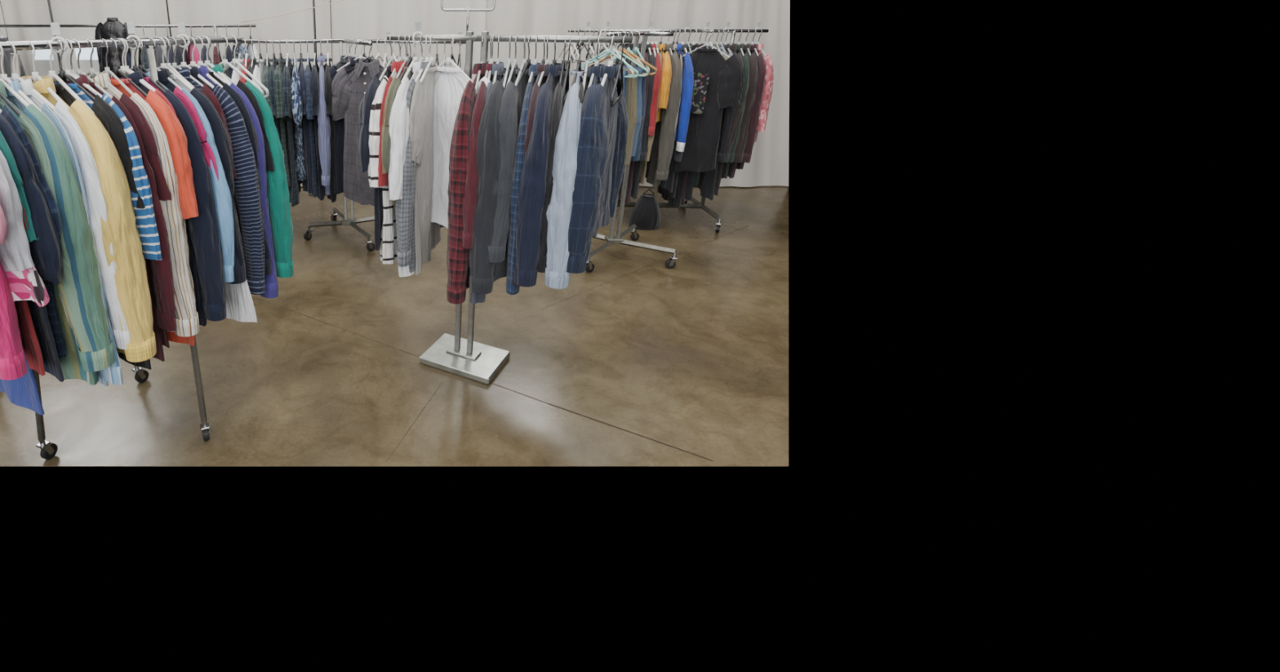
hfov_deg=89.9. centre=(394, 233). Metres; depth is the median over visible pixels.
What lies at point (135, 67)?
clothes hanger
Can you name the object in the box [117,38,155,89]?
clothes hanger
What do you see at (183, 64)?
clothes hanger
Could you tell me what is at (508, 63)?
clothes hanger
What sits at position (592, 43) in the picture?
clothes hanger
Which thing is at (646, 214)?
handbag
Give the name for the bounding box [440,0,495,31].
sign holder
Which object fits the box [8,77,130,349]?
shirt
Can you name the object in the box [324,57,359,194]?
polo shirt
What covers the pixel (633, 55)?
clothes hanger
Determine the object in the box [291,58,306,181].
t-shirt
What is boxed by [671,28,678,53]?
clothes hanger
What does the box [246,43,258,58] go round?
t-shirt
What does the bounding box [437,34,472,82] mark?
clothes hanger
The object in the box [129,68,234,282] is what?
shirt
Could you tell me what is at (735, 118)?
jacket
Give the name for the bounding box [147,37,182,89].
clothes hanger
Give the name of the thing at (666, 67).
shirt
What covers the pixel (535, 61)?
clothes hanger
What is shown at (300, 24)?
drape
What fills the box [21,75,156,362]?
shirt
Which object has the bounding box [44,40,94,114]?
clothes hanger
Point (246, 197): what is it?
shirt
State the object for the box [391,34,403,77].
clothes hanger
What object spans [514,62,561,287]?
shirt
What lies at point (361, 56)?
clothes hanger
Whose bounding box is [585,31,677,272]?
clothes rack
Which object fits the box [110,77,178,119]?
t-shirt
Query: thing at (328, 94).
t-shirt
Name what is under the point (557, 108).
shirt
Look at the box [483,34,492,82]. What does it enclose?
clothes hanger
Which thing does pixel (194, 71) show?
shirt
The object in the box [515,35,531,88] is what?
clothes hanger
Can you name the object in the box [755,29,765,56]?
clothes hanger
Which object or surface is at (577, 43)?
clothes hanger
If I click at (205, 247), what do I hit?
shirt
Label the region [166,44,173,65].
shirt
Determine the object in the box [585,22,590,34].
divider
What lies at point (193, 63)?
clothes hanger
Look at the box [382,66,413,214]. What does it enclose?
t-shirt
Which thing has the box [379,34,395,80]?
clothes hanger
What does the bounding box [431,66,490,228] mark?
t-shirt
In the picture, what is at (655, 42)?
clothes hanger
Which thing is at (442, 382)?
trim
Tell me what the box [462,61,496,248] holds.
shirt
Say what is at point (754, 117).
jacket
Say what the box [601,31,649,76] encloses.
clothes hanger
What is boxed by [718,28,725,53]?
clothes hanger
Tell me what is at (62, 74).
clothes hanger
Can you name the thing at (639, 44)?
jacket
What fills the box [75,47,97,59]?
window
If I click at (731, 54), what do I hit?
t-shirt
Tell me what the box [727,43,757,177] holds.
jacket
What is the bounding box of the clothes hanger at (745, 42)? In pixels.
[743,28,751,55]
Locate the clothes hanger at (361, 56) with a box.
[336,40,366,71]
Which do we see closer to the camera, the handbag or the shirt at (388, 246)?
the shirt at (388, 246)
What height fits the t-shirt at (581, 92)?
0.650 m
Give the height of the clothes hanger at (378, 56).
0.219 m
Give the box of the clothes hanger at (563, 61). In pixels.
[559,35,566,84]
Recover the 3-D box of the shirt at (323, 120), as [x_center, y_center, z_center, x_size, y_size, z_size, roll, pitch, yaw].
[-0.455,-0.682,3.825,0.083,0.893,0.607,-2,20,-6]
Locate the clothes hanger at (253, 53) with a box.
[250,39,257,67]
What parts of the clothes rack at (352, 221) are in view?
rail, arm, arm, post, post, rail, arm, arm, rail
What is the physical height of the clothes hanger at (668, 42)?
0.218 m
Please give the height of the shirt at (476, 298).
0.879 m
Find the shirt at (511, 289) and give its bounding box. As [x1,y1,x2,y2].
[506,62,541,294]
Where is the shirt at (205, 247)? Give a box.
[111,70,226,326]
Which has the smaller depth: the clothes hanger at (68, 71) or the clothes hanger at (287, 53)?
the clothes hanger at (68, 71)
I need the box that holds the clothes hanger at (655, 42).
[654,28,658,53]
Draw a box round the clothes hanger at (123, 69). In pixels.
[111,38,155,91]
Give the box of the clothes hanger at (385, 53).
[382,39,387,66]
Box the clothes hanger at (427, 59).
[414,34,429,82]
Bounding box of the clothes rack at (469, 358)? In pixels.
[386,31,632,383]
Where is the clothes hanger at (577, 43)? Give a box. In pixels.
[571,28,579,62]
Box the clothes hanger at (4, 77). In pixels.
[0,44,40,111]
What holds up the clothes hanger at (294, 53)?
hanging from the clothes rack at (352, 221)
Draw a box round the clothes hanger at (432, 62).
[420,34,436,83]
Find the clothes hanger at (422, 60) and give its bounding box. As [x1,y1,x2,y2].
[409,34,424,82]
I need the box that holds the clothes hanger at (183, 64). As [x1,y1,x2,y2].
[178,36,213,88]
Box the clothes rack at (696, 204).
[568,29,768,232]
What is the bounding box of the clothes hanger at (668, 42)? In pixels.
[665,28,672,54]
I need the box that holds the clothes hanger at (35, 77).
[26,40,69,110]
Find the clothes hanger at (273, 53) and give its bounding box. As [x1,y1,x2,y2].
[271,39,277,66]
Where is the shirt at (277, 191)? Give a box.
[210,63,293,277]
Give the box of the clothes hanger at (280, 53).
[278,39,284,67]
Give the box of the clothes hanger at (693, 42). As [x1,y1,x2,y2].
[689,28,697,48]
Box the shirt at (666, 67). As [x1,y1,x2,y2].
[656,43,671,121]
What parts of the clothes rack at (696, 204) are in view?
post, rail, out arm, arm, post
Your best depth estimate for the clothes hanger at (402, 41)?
3.61 m
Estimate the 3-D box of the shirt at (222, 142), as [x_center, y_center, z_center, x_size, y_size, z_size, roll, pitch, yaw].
[-0.793,-0.183,2.082,0.651,0.763,0.103,11,23,29]
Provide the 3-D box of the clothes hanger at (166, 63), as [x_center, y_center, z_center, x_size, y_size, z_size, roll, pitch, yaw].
[-0.764,-0.547,2.002,0.368,0.218,0.014,13,23,31]
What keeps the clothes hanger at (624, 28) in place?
hanging from the clothes rack at (696, 204)
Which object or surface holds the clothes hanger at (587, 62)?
hanging from the clothes rack at (469, 358)
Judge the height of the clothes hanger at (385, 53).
0.219 m
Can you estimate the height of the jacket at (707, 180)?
1.046 m
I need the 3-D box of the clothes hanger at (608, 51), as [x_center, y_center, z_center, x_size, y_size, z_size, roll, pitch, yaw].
[1.105,-0.925,3.062,0.014,0.218,0.368,-16,25,-37]
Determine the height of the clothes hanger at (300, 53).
0.218 m
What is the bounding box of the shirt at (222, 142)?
[144,67,246,284]
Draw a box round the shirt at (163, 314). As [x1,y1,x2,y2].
[64,74,176,361]
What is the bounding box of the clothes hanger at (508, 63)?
[502,35,511,87]
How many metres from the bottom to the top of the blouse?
0.644 m
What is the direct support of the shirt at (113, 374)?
hanging from the clothes hanger at (4, 77)
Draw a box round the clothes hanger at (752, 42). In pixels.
[750,28,758,56]
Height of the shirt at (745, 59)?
0.951 m
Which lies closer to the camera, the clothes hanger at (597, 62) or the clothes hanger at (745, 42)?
the clothes hanger at (597, 62)
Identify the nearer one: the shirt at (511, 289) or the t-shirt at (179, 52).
the shirt at (511, 289)
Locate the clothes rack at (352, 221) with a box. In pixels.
[233,39,466,251]
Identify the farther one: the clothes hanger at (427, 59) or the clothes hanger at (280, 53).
the clothes hanger at (280, 53)
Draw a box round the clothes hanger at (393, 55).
[384,40,397,66]
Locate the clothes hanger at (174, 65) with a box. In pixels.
[170,36,203,86]
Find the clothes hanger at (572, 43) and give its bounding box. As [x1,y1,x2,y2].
[564,28,579,62]
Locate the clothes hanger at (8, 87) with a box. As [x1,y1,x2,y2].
[0,77,29,106]
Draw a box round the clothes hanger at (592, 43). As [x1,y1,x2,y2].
[585,28,596,60]
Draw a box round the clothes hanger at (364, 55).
[362,39,366,57]
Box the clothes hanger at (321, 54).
[320,39,322,66]
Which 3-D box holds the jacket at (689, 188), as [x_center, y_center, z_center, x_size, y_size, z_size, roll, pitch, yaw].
[2.123,-0.776,4.229,0.074,1.097,0.554,2,20,5]
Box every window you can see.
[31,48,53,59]
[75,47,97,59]
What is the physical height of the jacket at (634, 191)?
1.052 m
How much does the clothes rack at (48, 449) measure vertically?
1.352 m
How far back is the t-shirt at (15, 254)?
1.36 m
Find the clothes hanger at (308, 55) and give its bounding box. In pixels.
[306,39,309,65]
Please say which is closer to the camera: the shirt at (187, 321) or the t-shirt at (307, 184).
the shirt at (187, 321)
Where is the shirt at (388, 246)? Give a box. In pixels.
[368,59,408,263]
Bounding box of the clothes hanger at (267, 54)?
[265,39,268,65]
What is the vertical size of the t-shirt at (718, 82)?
0.854 m
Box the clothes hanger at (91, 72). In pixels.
[84,39,122,95]
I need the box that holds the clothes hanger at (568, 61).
[562,35,571,104]
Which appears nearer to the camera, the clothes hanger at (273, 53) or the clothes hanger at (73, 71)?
the clothes hanger at (73, 71)
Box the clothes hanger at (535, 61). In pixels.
[528,35,537,82]
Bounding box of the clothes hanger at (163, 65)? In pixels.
[158,37,192,90]
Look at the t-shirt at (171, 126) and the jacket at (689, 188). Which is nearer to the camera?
the t-shirt at (171, 126)
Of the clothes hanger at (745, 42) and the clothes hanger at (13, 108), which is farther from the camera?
the clothes hanger at (745, 42)
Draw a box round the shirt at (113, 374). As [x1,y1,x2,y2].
[4,79,123,386]
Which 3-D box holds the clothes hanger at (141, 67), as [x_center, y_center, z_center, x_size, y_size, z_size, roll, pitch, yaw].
[-0.817,-0.519,1.921,0.368,0.218,0.014,14,24,34]
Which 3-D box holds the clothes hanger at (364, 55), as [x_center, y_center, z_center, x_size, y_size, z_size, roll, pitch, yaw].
[-0.187,-1.090,3.675,0.014,0.218,0.368,-8,21,-21]
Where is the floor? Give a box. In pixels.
[0,185,788,466]
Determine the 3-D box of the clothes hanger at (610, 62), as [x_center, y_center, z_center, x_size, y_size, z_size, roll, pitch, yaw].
[0.744,-0.567,2.043,0.017,0.219,0.370,10,22,26]
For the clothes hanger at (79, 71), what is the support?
hanging from the clothes rack at (48, 449)
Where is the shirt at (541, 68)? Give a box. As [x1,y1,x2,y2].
[513,62,549,285]
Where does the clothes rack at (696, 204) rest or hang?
on the floor
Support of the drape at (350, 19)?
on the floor
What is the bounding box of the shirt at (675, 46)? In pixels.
[671,43,682,133]
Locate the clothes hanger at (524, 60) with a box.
[515,35,527,84]
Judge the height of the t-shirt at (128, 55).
0.873 m
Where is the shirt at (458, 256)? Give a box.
[446,61,488,303]
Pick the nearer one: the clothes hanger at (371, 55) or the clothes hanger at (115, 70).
the clothes hanger at (115, 70)
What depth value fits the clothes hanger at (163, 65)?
1.96 m
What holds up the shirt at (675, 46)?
hanging from the clothes hanger at (673, 42)
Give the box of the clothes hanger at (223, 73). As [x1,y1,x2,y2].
[204,35,236,85]
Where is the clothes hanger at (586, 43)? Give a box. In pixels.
[574,28,598,61]
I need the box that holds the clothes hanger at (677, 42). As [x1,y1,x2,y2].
[675,28,682,53]
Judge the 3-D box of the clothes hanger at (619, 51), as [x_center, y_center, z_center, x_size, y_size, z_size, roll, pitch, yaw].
[1.160,-0.944,3.114,0.368,0.218,0.014,13,23,33]
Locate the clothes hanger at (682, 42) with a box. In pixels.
[680,28,687,53]
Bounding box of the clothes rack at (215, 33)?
[0,24,256,59]
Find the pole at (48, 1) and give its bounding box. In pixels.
[47,0,61,70]
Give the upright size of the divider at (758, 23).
0.082 m
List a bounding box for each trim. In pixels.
[251,295,547,403]
[385,382,442,462]
[547,403,713,461]
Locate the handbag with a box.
[628,188,660,230]
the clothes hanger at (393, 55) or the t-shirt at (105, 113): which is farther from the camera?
the clothes hanger at (393, 55)
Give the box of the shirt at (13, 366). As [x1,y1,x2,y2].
[0,262,26,380]
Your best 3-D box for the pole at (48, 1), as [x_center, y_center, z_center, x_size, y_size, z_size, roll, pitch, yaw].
[-2.720,-1.442,4.794,0.200,2.299,0.200,0,20,0]
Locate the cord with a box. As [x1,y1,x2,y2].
[240,0,343,22]
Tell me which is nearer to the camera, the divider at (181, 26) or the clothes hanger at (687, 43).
the divider at (181, 26)
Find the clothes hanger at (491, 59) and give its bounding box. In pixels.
[486,34,493,87]
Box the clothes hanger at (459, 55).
[457,41,461,67]
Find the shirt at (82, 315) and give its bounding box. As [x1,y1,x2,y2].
[0,80,115,385]
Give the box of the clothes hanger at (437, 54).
[435,40,439,66]
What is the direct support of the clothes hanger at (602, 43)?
hanging from the clothes rack at (696, 204)
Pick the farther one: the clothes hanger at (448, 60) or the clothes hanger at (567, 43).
the clothes hanger at (567, 43)
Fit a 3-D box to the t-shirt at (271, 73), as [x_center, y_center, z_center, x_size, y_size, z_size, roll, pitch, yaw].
[-0.742,-0.685,3.798,0.088,0.829,0.624,-2,20,-5]
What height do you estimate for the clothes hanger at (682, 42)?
0.219 m
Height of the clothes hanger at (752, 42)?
0.218 m
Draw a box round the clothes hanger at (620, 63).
[609,35,625,106]
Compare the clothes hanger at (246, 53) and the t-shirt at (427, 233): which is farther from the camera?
the clothes hanger at (246, 53)
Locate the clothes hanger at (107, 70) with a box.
[102,38,133,95]
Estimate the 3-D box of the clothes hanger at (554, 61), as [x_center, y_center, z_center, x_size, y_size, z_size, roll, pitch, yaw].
[0.567,-0.589,2.103,0.014,0.218,0.368,9,21,23]
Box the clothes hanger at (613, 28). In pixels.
[600,28,626,62]
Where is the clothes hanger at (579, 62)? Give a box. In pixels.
[572,35,582,84]
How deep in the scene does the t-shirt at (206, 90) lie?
1.92 m
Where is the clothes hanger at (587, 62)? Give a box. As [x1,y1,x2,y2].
[582,35,591,90]
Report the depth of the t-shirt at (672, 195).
4.19 m
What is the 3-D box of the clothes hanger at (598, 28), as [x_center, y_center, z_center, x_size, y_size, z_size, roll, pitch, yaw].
[1.407,-1.302,4.105,0.014,0.218,0.368,8,21,21]
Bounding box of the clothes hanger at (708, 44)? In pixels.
[682,29,729,57]
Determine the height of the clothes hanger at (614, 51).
0.219 m
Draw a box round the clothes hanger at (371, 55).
[369,39,374,58]
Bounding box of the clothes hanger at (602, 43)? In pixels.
[589,28,613,62]
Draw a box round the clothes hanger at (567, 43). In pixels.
[558,28,575,62]
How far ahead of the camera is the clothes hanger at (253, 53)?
3.61 m
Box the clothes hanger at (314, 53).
[313,39,315,65]
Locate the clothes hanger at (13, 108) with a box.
[0,92,21,116]
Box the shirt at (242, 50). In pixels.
[231,37,250,62]
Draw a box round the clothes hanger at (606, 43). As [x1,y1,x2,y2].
[600,28,615,62]
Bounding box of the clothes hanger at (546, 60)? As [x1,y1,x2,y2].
[537,35,549,87]
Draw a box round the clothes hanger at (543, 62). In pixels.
[535,35,547,83]
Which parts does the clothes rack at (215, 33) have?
rail, post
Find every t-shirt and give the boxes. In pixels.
[0,105,66,356]
[0,113,64,382]
[0,130,39,242]
[0,150,34,271]
[0,204,7,244]
[0,346,44,414]
[5,266,49,306]
[14,205,44,375]
[53,82,151,369]
[54,81,161,260]
[68,80,171,347]
[109,77,198,346]
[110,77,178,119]
[126,47,141,68]
[143,76,218,181]
[152,44,166,67]
[170,74,236,178]
[174,44,187,65]
[200,44,211,63]
[208,71,274,171]
[223,42,234,79]
[231,58,244,84]
[240,58,251,84]
[245,58,257,81]
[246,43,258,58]
[252,58,266,88]
[262,58,275,119]
[268,58,279,139]
[272,58,290,186]
[280,58,302,206]
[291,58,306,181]
[297,58,312,193]
[304,57,319,197]
[310,57,324,199]
[324,57,336,202]
[357,65,392,250]
[377,66,408,186]
[381,65,413,204]
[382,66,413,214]
[408,65,440,275]
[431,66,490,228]
[578,69,590,105]
[658,47,691,198]
[668,48,744,173]
[693,46,714,186]
[714,46,728,60]
[716,46,733,57]
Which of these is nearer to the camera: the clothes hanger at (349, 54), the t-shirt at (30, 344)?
the t-shirt at (30, 344)
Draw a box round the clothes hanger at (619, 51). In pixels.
[581,31,648,76]
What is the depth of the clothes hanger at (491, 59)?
2.13 m
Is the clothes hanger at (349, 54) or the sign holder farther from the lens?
the clothes hanger at (349, 54)
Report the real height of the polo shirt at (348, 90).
0.879 m
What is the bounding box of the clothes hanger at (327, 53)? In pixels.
[326,39,329,65]
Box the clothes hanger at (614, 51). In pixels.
[599,31,634,77]
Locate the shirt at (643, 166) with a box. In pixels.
[639,43,662,184]
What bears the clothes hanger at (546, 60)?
hanging from the clothes rack at (469, 358)
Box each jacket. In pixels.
[94,17,141,72]
[614,43,638,199]
[617,43,640,202]
[631,43,655,199]
[644,43,680,188]
[657,43,700,208]
[660,43,693,192]
[675,44,693,151]
[684,43,710,200]
[697,43,736,199]
[714,43,743,195]
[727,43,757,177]
[736,44,764,169]
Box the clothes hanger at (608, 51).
[581,31,639,78]
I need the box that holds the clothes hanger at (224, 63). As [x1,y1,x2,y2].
[218,35,264,95]
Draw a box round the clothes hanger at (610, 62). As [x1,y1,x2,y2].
[600,35,617,88]
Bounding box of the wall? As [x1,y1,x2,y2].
[0,0,649,65]
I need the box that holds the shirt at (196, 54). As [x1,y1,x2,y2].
[187,44,199,65]
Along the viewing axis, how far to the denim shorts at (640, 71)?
3.17 m
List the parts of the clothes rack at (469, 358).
rail, post, plate, post, rail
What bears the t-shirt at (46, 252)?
hanging from the clothes hanger
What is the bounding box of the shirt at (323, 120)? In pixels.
[316,54,330,195]
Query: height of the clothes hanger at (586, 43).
0.219 m
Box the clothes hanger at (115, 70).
[110,38,146,97]
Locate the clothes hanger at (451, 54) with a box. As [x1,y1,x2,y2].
[449,40,457,64]
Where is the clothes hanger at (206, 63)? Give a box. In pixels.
[204,35,231,84]
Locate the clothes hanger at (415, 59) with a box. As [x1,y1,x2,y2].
[401,35,418,81]
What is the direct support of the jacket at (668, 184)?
hanging from the clothes hanger at (682, 42)
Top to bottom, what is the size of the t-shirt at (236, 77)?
0.622 m
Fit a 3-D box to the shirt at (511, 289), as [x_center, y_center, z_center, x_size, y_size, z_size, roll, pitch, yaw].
[0.504,-0.242,2.250,0.071,0.776,0.609,6,20,16]
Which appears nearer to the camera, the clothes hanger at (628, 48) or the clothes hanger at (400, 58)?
the clothes hanger at (400, 58)
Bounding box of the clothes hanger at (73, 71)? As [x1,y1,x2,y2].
[65,40,102,97]
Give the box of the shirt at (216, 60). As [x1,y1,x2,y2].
[213,44,225,74]
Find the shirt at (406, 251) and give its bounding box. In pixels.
[395,61,444,272]
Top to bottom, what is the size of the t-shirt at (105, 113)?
0.874 m
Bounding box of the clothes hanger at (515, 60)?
[506,35,518,85]
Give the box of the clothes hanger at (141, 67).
[138,39,167,90]
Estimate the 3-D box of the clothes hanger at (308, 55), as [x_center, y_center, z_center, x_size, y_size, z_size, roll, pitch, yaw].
[-0.536,-1.089,3.672,0.014,0.218,0.368,-2,20,-6]
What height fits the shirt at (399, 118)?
0.824 m
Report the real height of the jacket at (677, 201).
1.115 m
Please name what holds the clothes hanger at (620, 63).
hanging from the clothes rack at (469, 358)
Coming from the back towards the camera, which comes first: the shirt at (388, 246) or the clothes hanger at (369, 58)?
the clothes hanger at (369, 58)
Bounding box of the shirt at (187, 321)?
[82,71,199,337]
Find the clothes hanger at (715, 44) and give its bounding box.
[712,28,722,55]
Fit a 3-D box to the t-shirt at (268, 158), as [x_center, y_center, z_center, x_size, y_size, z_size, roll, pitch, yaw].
[-0.692,-0.209,2.248,0.638,0.786,0.040,12,23,30]
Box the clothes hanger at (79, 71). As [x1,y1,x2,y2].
[73,39,112,98]
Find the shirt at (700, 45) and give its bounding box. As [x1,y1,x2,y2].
[662,43,703,204]
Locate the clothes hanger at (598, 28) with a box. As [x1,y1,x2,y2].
[592,28,599,62]
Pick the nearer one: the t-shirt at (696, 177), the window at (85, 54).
the t-shirt at (696, 177)
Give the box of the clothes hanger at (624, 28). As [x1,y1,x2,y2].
[608,28,631,63]
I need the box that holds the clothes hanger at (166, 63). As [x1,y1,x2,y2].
[164,37,194,87]
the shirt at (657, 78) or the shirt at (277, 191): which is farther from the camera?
the shirt at (657, 78)
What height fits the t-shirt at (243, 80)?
0.597 m
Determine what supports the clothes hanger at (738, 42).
hanging from the clothes rack at (696, 204)
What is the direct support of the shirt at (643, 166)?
hanging from the clothes hanger at (655, 42)
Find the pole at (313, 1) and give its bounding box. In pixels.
[308,0,317,195]
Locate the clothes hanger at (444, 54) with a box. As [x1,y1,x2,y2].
[443,40,445,66]
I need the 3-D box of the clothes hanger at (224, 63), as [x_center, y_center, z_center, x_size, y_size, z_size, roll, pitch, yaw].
[-0.629,-0.620,2.208,0.370,0.219,0.017,12,23,30]
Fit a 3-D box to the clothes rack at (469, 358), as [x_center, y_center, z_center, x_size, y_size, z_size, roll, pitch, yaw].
[0.376,-0.073,2.336,0.868,1.369,0.250,11,23,29]
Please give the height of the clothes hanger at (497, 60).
0.218 m
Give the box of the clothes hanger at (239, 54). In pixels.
[237,42,244,67]
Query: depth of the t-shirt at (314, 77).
3.61 m
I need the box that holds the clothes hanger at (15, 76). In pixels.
[7,40,54,110]
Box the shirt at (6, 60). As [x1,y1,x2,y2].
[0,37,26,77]
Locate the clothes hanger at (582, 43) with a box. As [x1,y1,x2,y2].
[570,28,592,62]
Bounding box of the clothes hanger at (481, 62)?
[475,35,483,95]
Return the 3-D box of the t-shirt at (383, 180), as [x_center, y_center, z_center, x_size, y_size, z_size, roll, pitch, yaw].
[0.045,-0.446,2.351,0.050,0.419,0.614,7,21,18]
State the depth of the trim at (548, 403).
2.14 m
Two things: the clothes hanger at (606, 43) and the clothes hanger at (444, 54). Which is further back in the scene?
the clothes hanger at (606, 43)
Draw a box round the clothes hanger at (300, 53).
[299,39,302,64]
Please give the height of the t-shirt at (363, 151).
0.697 m
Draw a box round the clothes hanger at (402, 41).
[384,40,404,67]
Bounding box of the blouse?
[754,44,773,142]
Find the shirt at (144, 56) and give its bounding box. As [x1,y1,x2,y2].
[142,37,149,67]
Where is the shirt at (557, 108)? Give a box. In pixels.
[536,68,566,272]
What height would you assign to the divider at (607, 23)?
0.082 m
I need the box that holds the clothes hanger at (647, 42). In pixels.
[646,29,651,54]
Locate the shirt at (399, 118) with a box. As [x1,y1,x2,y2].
[388,61,435,276]
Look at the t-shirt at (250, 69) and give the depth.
3.48 m
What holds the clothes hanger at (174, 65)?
hanging from the clothes rack at (48, 449)
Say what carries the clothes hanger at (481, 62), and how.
hanging from the clothes rack at (469, 358)
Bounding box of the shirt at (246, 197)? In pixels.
[169,66,265,294]
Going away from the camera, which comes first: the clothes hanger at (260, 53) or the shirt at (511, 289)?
the shirt at (511, 289)
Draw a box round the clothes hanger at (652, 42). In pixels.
[650,28,656,57]
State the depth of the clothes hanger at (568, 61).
2.06 m
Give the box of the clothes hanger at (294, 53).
[293,39,295,65]
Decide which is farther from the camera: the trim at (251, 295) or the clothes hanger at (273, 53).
the clothes hanger at (273, 53)
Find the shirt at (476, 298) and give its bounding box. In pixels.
[469,61,504,303]
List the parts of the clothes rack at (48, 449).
leg, leg, rail, leg, leg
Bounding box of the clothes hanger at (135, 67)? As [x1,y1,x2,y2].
[131,38,165,93]
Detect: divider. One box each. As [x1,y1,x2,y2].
[49,22,66,53]
[126,22,141,49]
[176,22,190,48]
[385,31,390,45]
[412,21,422,44]
[456,31,462,45]
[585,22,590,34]
[604,22,609,34]
[648,22,653,30]
[684,22,689,34]
[703,22,710,34]
[724,22,730,34]
[755,22,760,34]
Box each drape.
[0,0,171,76]
[0,4,7,38]
[167,0,332,186]
[330,0,486,81]
[484,0,652,88]
[639,0,790,186]
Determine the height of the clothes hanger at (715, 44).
0.218 m
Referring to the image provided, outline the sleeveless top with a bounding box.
[170,75,257,322]
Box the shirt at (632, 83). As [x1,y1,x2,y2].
[622,68,638,164]
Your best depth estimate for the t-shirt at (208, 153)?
1.83 m
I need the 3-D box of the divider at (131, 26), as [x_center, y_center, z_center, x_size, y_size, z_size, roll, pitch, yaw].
[-0.826,-0.621,1.869,0.046,0.082,0.007,-4,20,-10]
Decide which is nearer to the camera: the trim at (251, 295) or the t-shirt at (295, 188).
the trim at (251, 295)
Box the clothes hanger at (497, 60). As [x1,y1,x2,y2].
[493,34,499,83]
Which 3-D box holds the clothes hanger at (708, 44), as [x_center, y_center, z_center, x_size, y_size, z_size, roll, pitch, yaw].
[2.010,-1.193,3.800,0.368,0.218,0.014,17,26,39]
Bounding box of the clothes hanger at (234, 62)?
[223,35,269,97]
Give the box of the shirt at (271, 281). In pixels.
[198,65,278,297]
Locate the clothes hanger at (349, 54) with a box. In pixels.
[332,39,352,66]
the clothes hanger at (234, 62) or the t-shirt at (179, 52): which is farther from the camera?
the t-shirt at (179, 52)
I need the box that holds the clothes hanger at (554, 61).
[546,35,559,83]
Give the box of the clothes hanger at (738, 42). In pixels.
[737,29,743,56]
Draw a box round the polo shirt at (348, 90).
[331,58,384,205]
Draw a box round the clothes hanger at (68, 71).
[55,40,102,96]
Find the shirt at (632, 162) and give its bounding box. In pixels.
[626,43,648,204]
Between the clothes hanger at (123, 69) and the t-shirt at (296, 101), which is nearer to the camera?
the clothes hanger at (123, 69)
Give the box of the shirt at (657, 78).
[648,43,661,136]
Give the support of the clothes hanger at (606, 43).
hanging from the clothes rack at (696, 204)
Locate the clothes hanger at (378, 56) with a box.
[374,39,386,65]
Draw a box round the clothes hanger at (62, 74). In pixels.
[54,40,94,101]
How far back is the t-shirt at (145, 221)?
1.65 m
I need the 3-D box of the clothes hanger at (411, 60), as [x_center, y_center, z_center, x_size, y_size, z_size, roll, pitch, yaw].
[0.063,-0.650,2.276,0.014,0.218,0.368,7,21,19]
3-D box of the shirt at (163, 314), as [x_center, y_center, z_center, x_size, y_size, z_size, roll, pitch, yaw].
[-0.937,-0.042,1.877,0.651,0.892,0.053,12,23,30]
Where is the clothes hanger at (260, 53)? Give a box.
[257,39,265,67]
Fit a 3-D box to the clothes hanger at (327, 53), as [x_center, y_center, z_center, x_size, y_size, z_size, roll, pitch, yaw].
[-0.413,-1.093,3.684,0.017,0.219,0.370,-1,20,-4]
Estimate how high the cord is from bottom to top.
0.505 m
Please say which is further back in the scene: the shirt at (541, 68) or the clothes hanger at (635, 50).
the clothes hanger at (635, 50)
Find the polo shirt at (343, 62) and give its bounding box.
[318,55,356,75]
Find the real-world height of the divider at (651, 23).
0.082 m
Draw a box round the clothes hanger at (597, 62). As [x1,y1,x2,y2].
[587,35,600,88]
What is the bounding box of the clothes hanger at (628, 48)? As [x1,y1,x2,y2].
[612,31,646,74]
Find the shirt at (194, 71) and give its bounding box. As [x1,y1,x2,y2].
[177,65,271,275]
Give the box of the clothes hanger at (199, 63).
[195,36,230,84]
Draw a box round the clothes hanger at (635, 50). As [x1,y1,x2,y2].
[624,31,649,71]
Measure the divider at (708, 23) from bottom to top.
0.082 m
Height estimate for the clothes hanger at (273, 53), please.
0.218 m
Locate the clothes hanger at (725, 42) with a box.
[720,28,730,53]
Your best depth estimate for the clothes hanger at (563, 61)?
2.06 m
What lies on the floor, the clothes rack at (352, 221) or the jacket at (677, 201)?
the clothes rack at (352, 221)
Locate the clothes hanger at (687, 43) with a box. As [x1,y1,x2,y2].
[686,28,691,51]
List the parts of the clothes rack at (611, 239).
arm, arm, post, rail, arm, post, arm, rail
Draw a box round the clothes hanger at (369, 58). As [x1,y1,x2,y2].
[346,40,384,73]
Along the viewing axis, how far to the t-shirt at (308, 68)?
3.63 m
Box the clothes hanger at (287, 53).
[285,39,291,67]
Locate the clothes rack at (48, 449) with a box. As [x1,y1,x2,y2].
[0,35,242,459]
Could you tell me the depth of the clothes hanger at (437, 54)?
3.58 m
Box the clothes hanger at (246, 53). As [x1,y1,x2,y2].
[244,39,250,66]
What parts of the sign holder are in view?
stem, frame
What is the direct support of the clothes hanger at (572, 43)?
hanging from the clothes rack at (696, 204)
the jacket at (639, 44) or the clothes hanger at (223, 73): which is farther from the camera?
the jacket at (639, 44)
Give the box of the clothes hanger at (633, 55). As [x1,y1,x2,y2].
[588,31,657,75]
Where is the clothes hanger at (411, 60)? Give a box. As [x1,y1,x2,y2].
[399,34,413,79]
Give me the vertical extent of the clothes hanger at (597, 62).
0.218 m
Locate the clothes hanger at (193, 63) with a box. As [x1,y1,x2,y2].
[188,36,222,87]
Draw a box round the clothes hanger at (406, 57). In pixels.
[395,34,408,78]
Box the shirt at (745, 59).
[720,43,749,178]

